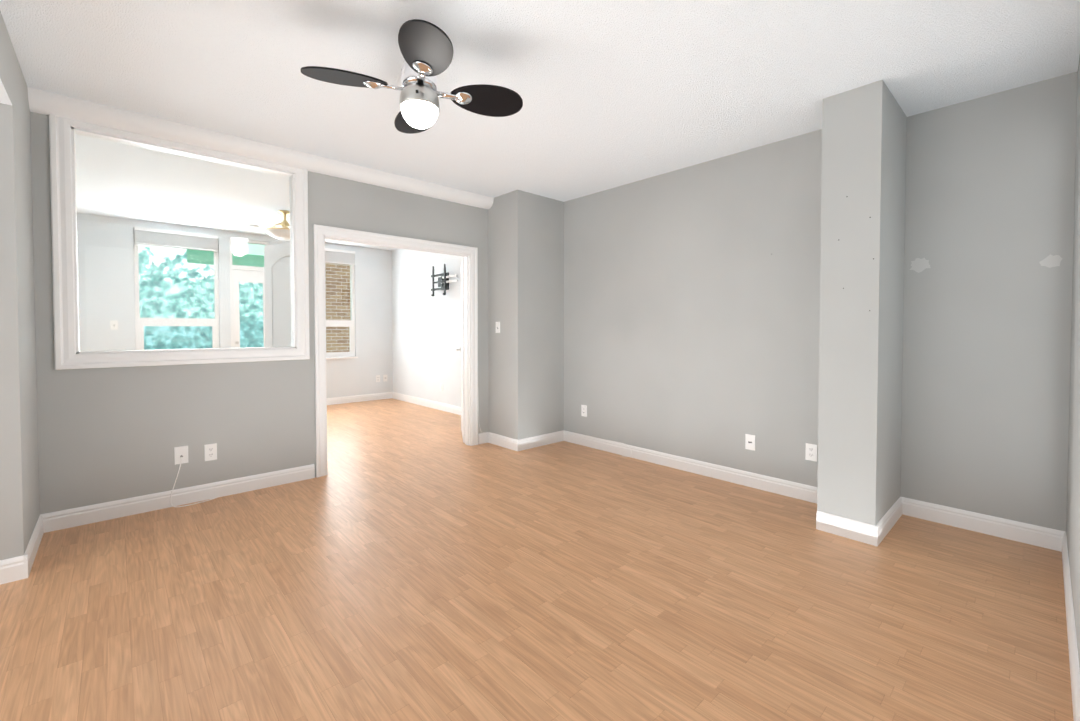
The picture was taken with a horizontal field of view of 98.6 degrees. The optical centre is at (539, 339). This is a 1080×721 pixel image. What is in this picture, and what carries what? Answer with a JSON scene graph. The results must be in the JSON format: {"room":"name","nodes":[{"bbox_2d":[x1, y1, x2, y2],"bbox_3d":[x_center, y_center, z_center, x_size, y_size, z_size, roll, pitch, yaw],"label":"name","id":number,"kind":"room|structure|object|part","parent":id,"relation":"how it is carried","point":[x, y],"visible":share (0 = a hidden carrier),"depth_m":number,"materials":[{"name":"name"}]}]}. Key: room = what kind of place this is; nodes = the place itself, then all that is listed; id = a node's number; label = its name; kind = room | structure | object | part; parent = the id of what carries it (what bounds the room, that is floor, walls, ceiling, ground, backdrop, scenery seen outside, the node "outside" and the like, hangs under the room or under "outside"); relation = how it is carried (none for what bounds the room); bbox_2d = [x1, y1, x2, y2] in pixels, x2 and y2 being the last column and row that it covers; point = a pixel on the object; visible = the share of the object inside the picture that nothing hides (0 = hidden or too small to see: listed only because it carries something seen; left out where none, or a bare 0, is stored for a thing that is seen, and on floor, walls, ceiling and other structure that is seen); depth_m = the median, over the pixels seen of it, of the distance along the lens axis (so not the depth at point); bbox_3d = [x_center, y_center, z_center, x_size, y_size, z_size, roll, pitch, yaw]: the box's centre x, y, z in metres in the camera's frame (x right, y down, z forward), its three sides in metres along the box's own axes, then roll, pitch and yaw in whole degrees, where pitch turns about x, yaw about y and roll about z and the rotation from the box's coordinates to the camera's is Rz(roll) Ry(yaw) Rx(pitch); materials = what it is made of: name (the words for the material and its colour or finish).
{"room":"living room","nodes":[
{"label":"living room","id":0,"kind":"room"},
{"bbox_2d":[0,11,39,559],"bbox_3d":[-1.734,-0.103,1.121,0.365,2.560,4.180,-1,2,-43],"label":"wall","id":1,"kind":"structure","parent":0,"point":[19,490],"depth_m":2.22,"materials":[{"name":"grey paint"}]},
{"bbox_2d":[0,79,11,105],"bbox_3d":[-1.418,-1.076,0.866,0.213,0.004,3.408,-1,2,-43],"label":"soffit","id":2,"kind":"structure","parent":1,"relation":"attached to","point":[4,98],"depth_m":2.11,"materials":[{"name":"white paint"}]},
{"bbox_2d":[23,515,43,576],"bbox_3d":[-2.709,1.092,2.489,0.014,0.110,0.684,-1,2,-43],"label":"baseboard","id":3,"kind":"structure","parent":1,"relation":"attached to","point":[34,543],"depth_m":2.45,"materials":[{"name":"white wood"}]},
{"bbox_2d":[77,213,135,350],"bbox_3d":[-5.422,-0.200,5.532,0.900,2.560,0.150,-1,2,-43],"label":"wall","id":4,"kind":"structure","parent":0,"point":[108,260],"depth_m":5.59,"materials":[{"name":"white paint"}]},
{"bbox_2d":[110,320,117,329],"bbox_3d":[-5.178,-0.173,5.646,0.070,0.115,0.014,-1,2,-43],"label":"light switch","id":5,"kind":"object","parent":4,"relation":"attached to","point":[113,325],"depth_m":5.64,"materials":[{"name":"white plastic"}]},
{"bbox_2d":[218,230,230,347],"bbox_3d":[-4.400,-0.221,6.470,0.125,2.560,0.150,-1,2,-43],"label":"wall","id":6,"kind":"structure","parent":0,"point":[226,321],"depth_m":6.40,"materials":[{"name":"white paint"}]},
{"bbox_2d":[133,219,354,250],"bbox_3d":[-4.085,-1.462,6.732,2.730,0.090,0.150,-1,2,-43],"label":"wall","id":7,"kind":"structure","parent":0,"point":[198,230],"depth_m":6.28,"materials":[{"name":"white paint"}]},
{"bbox_2d":[30,112,488,513],"bbox_3d":[-1.543,-0.168,4.064,3.939,2.560,0.100,-1,2,-43],"label":"wall","id":8,"kind":"structure","parent":0,"point":[137,425],"depth_m":3.21,"materials":[{"name":"grey paint"}]},
{"bbox_2d":[40,464,314,532],"bbox_3d":[-2.382,1.075,3.243,1.515,0.110,0.014,-1,2,-43],"label":"baseboard","id":9,"kind":"structure","parent":8,"relation":"attached to","point":[69,518],"depth_m":3.12,"materials":[{"name":"white wood"}]},
{"bbox_2d":[49,114,309,369],"bbox_3d":[-2.396,-0.606,3.255,1.410,1.550,0.123,-1,2,-43],"label":"window","id":10,"kind":"structure","parent":8,"relation":"in","point":[66,356],"depth_m":3.06,"materials":[{"name":"white"}]},
{"bbox_2d":[174,446,188,464],"bbox_3d":[-2.449,0.792,3.173,0.075,0.118,0.018,-1,2,-43],"label":"outlet","id":11,"kind":"object","parent":8,"relation":"attached to","point":[180,452],"visible":1,"depth_m":3.17,"materials":[{"name":"white plastic"}]},
{"bbox_2d":[170,457,219,506],"bbox_3d":[-2.373,0.964,3.199,0.280,0.333,0.051,-1,2,-43],"label":"cord","id":12,"kind":"object","parent":11,"relation":"attached to","point":[173,488],"visible":0.92,"depth_m":3.13,"materials":[{"name":"white plastic"}]},
{"bbox_2d":[204,443,216,460],"bbox_3d":[-2.330,0.799,3.288,0.072,0.116,0.009,-1,2,-43],"label":"outlet","id":13,"kind":"object","parent":8,"relation":"attached to","point":[206,447],"depth_m":3.29,"materials":[{"name":"white plastic"}]},
{"bbox_2d":[27,87,493,208],"bbox_3d":[-1.711,-1.390,3.744,3.255,0.102,0.104,-1,2,-43],"label":"crown molding","id":14,"kind":"structure","parent":8,"relation":"attached to","point":[48,103],"depth_m":3.27,"materials":[{"name":"white wood"}]},
{"bbox_2d":[314,224,477,477],"bbox_3d":[-1.262,0.086,4.312,1.580,2.040,0.122,-1,2,-43],"label":"door frame","id":15,"kind":"structure","parent":8,"relation":"attached to","point":[320,231],"depth_m":4.13,"materials":[{"name":"white wood"}]},
{"bbox_2d":[460,257,464,442],"bbox_3d":[-0.859,0.109,5.205,0.035,1.940,0.701,0,1,-12],"label":"door leaf","id":16,"kind":"structure","parent":8,"relation":"in","point":[462,359],"depth_m":4.93,"materials":[{"name":"white wood"}]},
{"bbox_2d":[478,432,487,443],"bbox_3d":[-0.590,1.039,4.888,0.130,0.110,0.014,-1,2,-43],"label":"baseboard","id":17,"kind":"structure","parent":8,"relation":"attached to","point":[482,438],"depth_m":4.87,"materials":[{"name":"white wood"}]},
{"bbox_2d":[264,243,290,346],"bbox_3d":[-2.163,0.134,4.051,0.701,1.940,0.035,1,1,27],"label":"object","id":18,"kind":"structure","parent":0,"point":[275,327],"depth_m":4.11,"materials":[{"name":"white"}]},
{"bbox_2d":[269,236,392,397],"bbox_3d":[-3.299,-0.243,7.481,1.864,2.560,0.150,-1,2,-43],"label":"wall","id":19,"kind":"structure","parent":0,"point":[373,306],"depth_m":7.78,"materials":[{"name":"white paint"}]},
{"bbox_2d":[325,263,354,356],"bbox_3d":[-3.356,-0.572,7.400,0.776,1.716,0.082,-1,2,-43],"label":"window","id":20,"kind":"structure","parent":19,"relation":"in","point":[350,323],"depth_m":7.59,"materials":[{"name":"white plastic"}]},
{"bbox_2d":[325,248,354,264],"bbox_3d":[-3.307,-1.318,7.330,0.760,0.219,0.065,-1,2,-43],"label":"window blind","id":21,"kind":"object","parent":19,"relation":"attached to","point":[338,256],"visible":0.62,"depth_m":7.41,"materials":[{"name":"white plastic"}]},
{"bbox_2d":[326,357,357,358],"bbox_3d":[-3.316,0.302,7.375,0.820,0.024,0.060,-1,2,-43],"label":"window sill","id":22,"kind":"structure","parent":19,"relation":"attached to","point":[341,357],"depth_m":7.45,"materials":[{"name":"white plastic"}]},
{"bbox_2d":[488,190,563,439],"bbox_3d":[-0.146,-0.188,4.949,0.644,2.560,0.485,-1,2,-43],"label":"column","id":23,"kind":"structure","parent":0,"point":[526,311],"depth_m":4.74,"materials":[{"name":"grey paint"}]},
{"bbox_2d":[496,322,499,332],"bbox_3d":[-0.434,-0.124,4.784,0.006,0.115,0.070,-1,2,-43],"label":"light switch","id":24,"kind":"object","parent":23,"relation":"attached to","point":[498,325],"visible":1,"depth_m":4.77,"materials":[{"name":"white plastic"}]},
{"bbox_2d":[488,432,518,450],"bbox_3d":[-0.384,1.042,4.749,0.014,0.110,0.498,-1,2,-43],"label":"baseboard","id":25,"kind":"structure","parent":23,"relation":"attached to","point":[503,441],"depth_m":4.73,"materials":[{"name":"white wood"}]},
{"bbox_2d":[517,430,563,450],"bbox_3d":[0.018,1.041,4.788,0.658,0.110,0.014,-1,2,-43],"label":"baseboard","id":26,"kind":"structure","parent":23,"relation":"attached to","point":[538,440],"depth_m":4.77,"materials":[{"name":"white wood"}]},
{"bbox_2d":[0,398,1073,720],"bbox_3d":[-2.215,1.182,3.178,7.200,0.100,8.300,-1,2,-43],"label":"floor","id":27,"kind":"structure","parent":0,"point":[406,562],"depth_m":2.03,"materials":[{"name":"laminate"}]},
{"bbox_2d":[572,432,631,456],"bbox_3d":[0.588,1.037,4.602,0.032,0.123,0.790,-1,2,-43],"label":"cord","id":28,"kind":"object","parent":27,"relation":"on","point":[608,440],"visible":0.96,"depth_m":4.52,"materials":[{"name":"white plastic"}]},
{"bbox_2d":[0,0,1079,249],"bbox_3d":[-2.215,-1.488,3.119,7.200,0.120,8.300,-1,2,-43],"label":"ceiling","id":29,"kind":"structure","parent":0,"point":[616,92],"depth_m":2.48,"materials":[{"name":"white paint"}]},
{"bbox_2d":[247,224,258,228],"bbox_3d":[-3.772,-1.474,6.103,0.140,0.038,0.140,-1,2,-43],"label":"smoke detector","id":30,"kind":"object","parent":29,"relation":"attached to","point":[252,226],"depth_m":6.06,"materials":[{"name":"white plastic"}]},
{"bbox_2d":[264,210,289,240],"bbox_3d":[-2.947,-1.311,5.370,0.424,0.333,0.424,-1,2,-43],"label":"ceiling light","id":31,"kind":"object","parent":29,"relation":"attached to","point":[275,233],"depth_m":5.26,"materials":[{"name":"gold metal"}]},
{"bbox_3d":[-2.947,-1.193,5.373,0.410,0.098,0.410,-1,2,-43],"label":"lamp shade","id":32,"kind":"part","parent":31,"relation":"part of","materials":[{"name":"white glass"}]},
{"bbox_3d":[-2.915,-1.367,5.357,0.333,0.219,0.320,-1,2,-43],"label":"stem","id":33,"kind":"part","parent":31,"relation":"part of","materials":[{"name":"gold metal"}]},
{"bbox_2d":[300,19,522,133],"bbox_3d":[-0.552,-1.189,2.127,0.743,0.433,0.743,1,1,26],"label":"fan","id":34,"kind":"object","parent":29,"relation":"hanging from","point":[426,48],"visible":1,"depth_m":2.06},
{"bbox_3d":[-0.850,-1.141,2.029,0.352,0.008,0.210,0,13,-19],"label":"blade","id":35,"kind":"part","parent":34,"relation":"part of","materials":[{"name":"black wood"}]},
{"bbox_3d":[-0.652,-1.149,2.426,0.210,0.008,0.352,-13,5,-18],"label":"blade","id":36,"kind":"part","parent":34,"relation":"part of","materials":[{"name":"black wood"}]},
{"bbox_3d":[-0.552,-1.207,2.127,0.160,0.127,0.160,-1,2,-43],"label":"motor","id":37,"kind":"part","parent":34,"relation":"part of","materials":[{"name":"silver metal"}]},
{"bbox_3d":[-0.552,-1.016,2.131,0.168,0.088,0.168,-1,2,-43],"label":"globe","id":38,"kind":"part","parent":34,"relation":"part of","materials":[{"name":"white glass"}]},
{"bbox_3d":[-0.452,-1.136,1.831,0.210,0.008,0.352,12,-3,-18],"label":"blade","id":39,"kind":"part","parent":34,"relation":"part of","materials":[{"name":"black wood"}]},
{"bbox_3d":[-0.254,-1.145,2.228,0.352,0.008,0.210,0,-11,-19],"label":"blade","id":40,"kind":"part","parent":34,"relation":"part of","materials":[{"name":"black wood"}]},
{"bbox_2d":[392,129,821,486],"bbox_3d":[-0.255,-0.204,5.691,0.200,2.560,6.905,-1,2,-43],"label":"wall","id":41,"kind":"structure","parent":0,"point":[691,321],"depth_m":3.90,"materials":[{"name":"grey paint"}]},
{"bbox_2d":[392,392,460,414],"bbox_3d":[-1.356,0.998,6.760,0.014,0.110,3.580,-1,2,-43],"label":"baseboard","id":42,"kind":"structure","parent":41,"relation":"attached to","point":[431,404],"depth_m":7.14,"materials":[{"name":"white wood"}]},
{"bbox_2d":[431,264,457,295],"bbox_3d":[-1.367,-0.845,6.641,0.134,0.440,0.660,-1,2,-43],"label":"mount","id":43,"kind":"object","parent":41,"relation":"attached to","point":[443,281],"visible":1,"depth_m":6.66,"materials":[{"name":"grey metal"}]},
{"bbox_2d":[581,405,586,416],"bbox_3d":[0.454,0.736,4.785,0.010,0.116,0.072,-1,2,-43],"label":"electrical outlet","id":44,"kind":"object","parent":41,"relation":"attached to","point":[584,410],"visible":1,"depth_m":4.78,"materials":[{"name":"white plastic"}]},
{"bbox_2d":[564,430,816,503],"bbox_3d":[1.126,1.057,4.057,0.014,0.110,2.590,-1,2,-43],"label":"baseboard","id":45,"kind":"structure","parent":41,"relation":"attached to","point":[804,492],"depth_m":3.81,"materials":[{"name":"white wood"}]},
{"bbox_2d":[745,434,754,450],"bbox_3d":[1.602,0.784,3.537,0.008,0.116,0.072,-1,2,-43],"label":"outlet","id":46,"kind":"object","parent":41,"relation":"attached to","point":[749,442],"visible":1,"depth_m":3.54,"materials":[{"name":"white plastic"}]},
{"bbox_2d":[805,443,816,461],"bbox_3d":[1.885,0.785,3.227,0.010,0.116,0.072,-1,2,-43],"label":"electrical outlet","id":47,"kind":"object","parent":41,"relation":"attached to","point":[811,452],"visible":1,"depth_m":3.23,"materials":[{"name":"white plastic"}]},
{"bbox_2d":[817,80,906,524],"bbox_3d":[2.010,-0.142,2.887,0.660,2.560,0.290,-1,2,-43],"label":"column","id":48,"kind":"structure","parent":0,"point":[864,135],"depth_m":2.67,"materials":[{"name":"grey paint"}]},
{"bbox_2d":[816,510,877,545],"bbox_3d":[1.766,1.088,2.681,0.014,0.110,0.304,-1,2,-43],"label":"baseboard","id":49,"kind":"structure","parent":48,"relation":"attached to","point":[859,531],"depth_m":2.67,"materials":[{"name":"white wood"}]},
{"bbox_2d":[875,497,902,546],"bbox_3d":[2.108,1.085,2.797,0.674,0.110,0.014,-1,2,-43],"label":"baseboard","id":50,"kind":"structure","parent":48,"relation":"attached to","point":[885,524],"depth_m":2.76,"materials":[{"name":"white wood"}]},
{"bbox_2d":[900,71,1077,531],"bbox_3d":[2.600,-0.141,2.842,0.152,2.560,1.155,-1,2,-43],"label":"wall","id":51,"kind":"structure","parent":0,"point":[989,204],"depth_m":2.70,"materials":[{"name":"grey paint"}]},
{"bbox_2d":[900,496,1064,551],"bbox_3d":[2.588,1.086,2.762,0.014,0.110,0.715,-1,2,-43],"label":"baseboard","id":52,"kind":"structure","parent":51,"relation":"attached to","point":[1039,536],"depth_m":2.72,"materials":[{"name":"white wood"}]},
{"bbox_2d":[1066,56,1079,667],"bbox_3d":[0.357,-0.081,0.101,6.865,2.560,0.150,-1,2,-43],"label":"wall","id":53,"kind":"structure","parent":0,"point":[1073,513],"depth_m":2.06,"materials":[{"name":"grey paint"}]},
{"bbox_2d":[1062,532,1079,720],"bbox_3d":[1.590,1.116,1.371,3.365,0.110,0.014,-1,2,-43],"label":"baseboard","id":54,"kind":"structure","parent":53,"relation":"attached to","point":[1073,659],"depth_m":1.69,"materials":[{"name":"white wood"}]},
{"bbox_3d":[-3.622,-0.107,1.281,2.200,2.560,0.150,-1,2,-43],"label":"wall","id":55,"kind":"structure","parent":0,"visible":0},
{"bbox_2d":[0,554,27,584],"bbox_3d":[-3.427,1.116,1.375,2.578,0.110,0.014,-1,2,-43],"label":"baseboard","id":56,"kind":"structure","parent":55,"relation":"attached to","point":[14,569],"depth_m":2.21,"materials":[{"name":"white wood"}]},
{"label":"outside","id":57,"kind":"structure","parent":0,"visible":0},
{"bbox_3d":[-5.836,1.559,9.203,32.000,0.880,5.740,-1,2,-43],"label":"ground","id":58,"kind":"structure","parent":57,"visible":0},
{"bbox_2d":[325,263,349,351],"bbox_3d":[-3.418,-1.772,10.155,3.050,6.500,0.001,-1,2,-43],"label":"brick","id":59,"kind":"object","parent":58,"relation":"on","point":[337,345],"depth_m":9.51,"materials":[{"name":"brown brick"}]},
{"bbox_3d":[-4.768,0.706,6.153,0.875,0.720,0.150,-1,2,-43],"label":"wall","id":60,"kind":"structure","parent":0,"visible":0},
{"bbox_2d":[133,227,219,349],"bbox_3d":[-4.757,-0.528,6.114,0.871,1.746,0.082,-1,2,-43],"label":"window","id":61,"kind":"structure","parent":60,"relation":"in","point":[163,321],"depth_m":6.07,"materials":[{"name":"white plastic"}]},
{"bbox_2d":[134,227,217,251],"bbox_3d":[-4.709,-1.294,6.044,0.855,0.209,0.065,-1,2,-43],"label":"window blind","id":62,"kind":"object","parent":61,"relation":"attached to","point":[201,240],"depth_m":6.01,"materials":[{"name":"white plastic"}]},
{"bbox_2d":[229,238,268,347],"bbox_3d":[-4.139,-0.180,6.649,0.496,2.466,0.120,-1,2,-43],"label":"window","id":63,"kind":"structure","parent":60,"relation":"in","point":[235,283],"depth_m":6.56,"materials":[{"name":"white plastic"}]},
{"bbox_2d":[232,242,265,255],"bbox_3d":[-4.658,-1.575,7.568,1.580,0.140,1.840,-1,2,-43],"label":"window blind","id":64,"kind":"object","parent":63,"relation":"attached to","point":[246,250],"depth_m":7.71,"materials":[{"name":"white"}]},
{"bbox_2d":[187,249,263,266],"bbox_3d":[-5.307,-1.476,8.278,1.580,0.370,0.080,-1,2,-43],"label":"fascia","id":65,"kind":"object","parent":64,"relation":"attached to","point":[235,259],"depth_m":8.15,"materials":[{"name":"green"}]},
{"bbox_2d":[327,392,392,404],"bbox_3d":[-4.127,1.001,6.636,4.264,0.110,0.014,-1,2,-43],"label":"baseboard","id":66,"kind":"structure","parent":60,"relation":"attached to","point":[355,398],"depth_m":7.67,"materials":[{"name":"white wood"}]},
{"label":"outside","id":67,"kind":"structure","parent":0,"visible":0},
{"bbox_2d":[138,245,263,349],"bbox_3d":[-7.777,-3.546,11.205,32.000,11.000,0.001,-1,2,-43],"label":"trees","id":68,"kind":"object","parent":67,"point":[188,343],"depth_m":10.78,"materials":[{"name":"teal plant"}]}
]}

